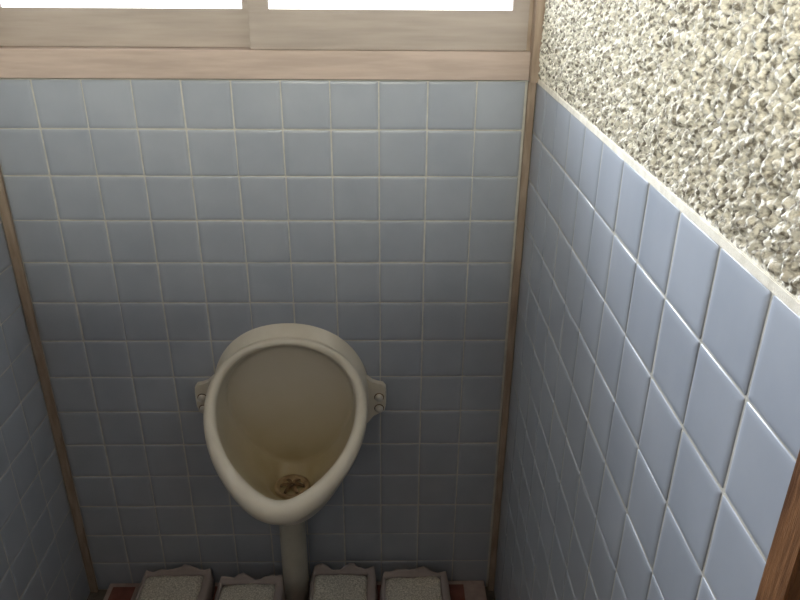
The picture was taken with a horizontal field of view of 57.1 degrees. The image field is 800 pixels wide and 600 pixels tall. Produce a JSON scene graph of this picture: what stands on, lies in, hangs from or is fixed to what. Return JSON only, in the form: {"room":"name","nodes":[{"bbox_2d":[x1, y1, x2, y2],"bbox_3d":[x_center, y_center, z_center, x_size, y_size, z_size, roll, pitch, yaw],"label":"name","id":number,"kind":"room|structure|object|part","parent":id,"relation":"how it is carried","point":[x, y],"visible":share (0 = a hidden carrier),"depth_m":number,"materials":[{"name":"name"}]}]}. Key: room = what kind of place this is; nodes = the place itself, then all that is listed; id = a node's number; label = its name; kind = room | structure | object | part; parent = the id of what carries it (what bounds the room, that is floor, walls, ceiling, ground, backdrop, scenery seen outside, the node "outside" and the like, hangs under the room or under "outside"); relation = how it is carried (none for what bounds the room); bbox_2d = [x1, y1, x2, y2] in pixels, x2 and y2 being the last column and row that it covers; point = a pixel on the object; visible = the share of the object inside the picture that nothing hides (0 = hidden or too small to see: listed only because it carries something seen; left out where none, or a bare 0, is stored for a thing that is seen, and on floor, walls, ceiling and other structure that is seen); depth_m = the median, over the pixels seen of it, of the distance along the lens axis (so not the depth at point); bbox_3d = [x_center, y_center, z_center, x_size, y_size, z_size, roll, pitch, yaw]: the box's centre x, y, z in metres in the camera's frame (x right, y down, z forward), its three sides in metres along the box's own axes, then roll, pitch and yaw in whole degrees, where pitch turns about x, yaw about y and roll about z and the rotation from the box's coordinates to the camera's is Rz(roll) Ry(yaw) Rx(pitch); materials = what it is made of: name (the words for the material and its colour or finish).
{"room":"restroom","nodes":[
{"label":"restroom","id":0,"kind":"room"},
{"bbox_2d":[0,214,90,599],"bbox_3d":[-0.922,-0.004,1.075,0.146,2.350,1.136,0,26,-1],"label":"wall","id":1,"kind":"structure","parent":0,"point":[41,558],"depth_m":1.71,"materials":[{"name":"blue tile"}]},
{"bbox_2d":[0,78,528,589],"bbox_3d":[-0.299,0.160,1.844,1.420,1.400,0.131,0,26,-1],"label":"wall","id":2,"kind":"structure","parent":0,"point":[159,224],"depth_m":1.67,"materials":[{"name":"blue tile"}]},
{"bbox_2d":[0,168,97,591],"bbox_3d":[-0.856,0.189,1.771,0.019,1.402,0.010,0,26,-1],"label":"trim","id":3,"kind":"structure","parent":2,"relation":"attached to","point":[5,212],"depth_m":1.76,"materials":[{"name":"brown wood"}]},
{"bbox_2d":[0,0,533,79],"bbox_3d":[-0.291,-0.900,1.332,1.420,0.947,0.142,0,26,-1],"label":"window","id":4,"kind":"structure","parent":2,"relation":"in","point":[109,39],"depth_m":1.46,"materials":[{"name":"brown wood"}]},
{"bbox_3d":[-0.549,-0.815,1.351,0.484,0.527,0.004,0,26,-1],"label":"glass pane","id":5,"kind":"part","parent":4,"relation":"part of","materials":[{"name":"white glass"}]},
{"bbox_3d":[-0.541,-0.805,1.356,0.560,0.641,0.029,0,26,-1],"label":"sash","id":6,"kind":"part","parent":4,"relation":"part of","materials":[{"name":"brown wood"}]},
{"bbox_3d":[-0.301,-0.491,1.511,1.121,0.055,0.112,0,26,-1],"label":"sill","id":7,"kind":"part","parent":4,"relation":"part of","materials":[{"name":"brown wood"}]},
{"bbox_3d":[-0.020,-0.792,1.338,0.549,0.641,0.029,0,26,-1],"label":"sash","id":8,"kind":"part","parent":4,"relation":"part of","materials":[{"name":"brown wood"}]},
{"bbox_3d":[-0.016,-0.804,1.333,0.485,0.525,0.004,0,26,-1],"label":"glass pane","id":9,"kind":"part","parent":4,"relation":"part of","materials":[{"name":"white glass"}]},
{"bbox_2d":[195,323,385,525],"bbox_3d":[-0.264,0.328,1.679,0.467,0.456,0.316,0,26,-1],"label":"urinal","id":10,"kind":"object","parent":2,"relation":"attached to","point":[286,408],"visible":1,"depth_m":1.76,"materials":[{"name":"ceramic"}]},
{"bbox_2d":[279,521,309,599],"bbox_3d":[-0.280,0.653,1.942,0.078,0.354,0.078,0,26,-1],"label":"drain pipe","id":11,"kind":"object","parent":10,"relation":"attached to","point":[293,542],"visible":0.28,"depth_m":1.93,"materials":[{"name":"grey paint"}]},
{"bbox_2d":[488,81,535,590],"bbox_3d":[0.263,0.189,1.788,0.015,1.402,0.016,0,26,-1],"label":"trim","id":12,"kind":"structure","parent":2,"relation":"attached to","point":[531,90],"depth_m":1.71,"materials":[{"name":"brown wood"}]},
{"bbox_2d":[87,586,494,599],"bbox_3d":[-0.281,1.440,0.905,1.420,0.100,2.930,0,26,-1],"label":"floor","id":13,"kind":"structure","parent":0,"point":[100,594],"depth_m":2.06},
{"bbox_2d":[103,581,486,599],"bbox_3d":[-0.284,0.904,1.872,1.050,0.033,0.456,0,26,-1],"label":"kerb","id":14,"kind":"object","parent":13,"relation":"on","point":[459,590],"visible":0.17,"depth_m":2.04,"materials":[{"name":"red tile"}]},
{"bbox_2d":[134,564,214,599],"bbox_3d":[-0.606,0.812,1.920,0.200,0.086,0.257,0,26,-1],"label":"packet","id":15,"kind":"object","parent":14,"relation":"on","point":[185,582],"visible":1,"depth_m":1.98,"materials":[{"name":"grey plastic"}]},
{"bbox_2d":[214,573,285,599],"bbox_3d":[-0.399,0.823,1.899,0.186,0.089,0.247,0,26,-1],"label":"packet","id":16,"kind":"object","parent":14,"relation":"on","point":[242,586],"visible":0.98,"depth_m":1.96,"materials":[{"name":"grey plastic"}]},
{"bbox_2d":[309,563,377,599],"bbox_3d":[-0.151,0.810,1.925,0.188,0.093,0.252,0,26,-1],"label":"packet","id":17,"kind":"object","parent":14,"relation":"on","point":[351,582],"visible":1,"depth_m":1.97,"materials":[{"name":"grey plastic"}]},
{"bbox_2d":[380,566,450,599],"bbox_3d":[0.044,0.816,1.927,0.198,0.083,0.246,0,26,-1],"label":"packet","id":18,"kind":"object","parent":14,"relation":"on","point":[420,583],"visible":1,"depth_m":1.98,"materials":[{"name":"grey plastic"}]},
{"bbox_2d":[494,0,799,599],"bbox_3d":[0.352,-0.006,1.098,0.146,2.350,1.136,0,26,-1],"label":"wall","id":19,"kind":"structure","parent":0,"point":[652,449],"depth_m":0.83,"materials":[{"name":"blue tile"}]},
{"bbox_2d":[529,0,545,82],"bbox_3d":[0.271,-0.867,1.274,0.018,0.948,0.037,0,26,-1],"label":"trim","id":20,"kind":"structure","parent":19,"relation":"attached to","point":[539,7],"depth_m":1.43,"materials":[{"name":"brown wood"}]},
{"bbox_2d":[755,450,799,599],"bbox_3d":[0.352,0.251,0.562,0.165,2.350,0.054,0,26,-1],"label":"door","id":21,"kind":"structure","parent":19,"relation":"in","point":[780,580],"depth_m":0.52,"materials":[{"name":"brown wood"}]}
]}

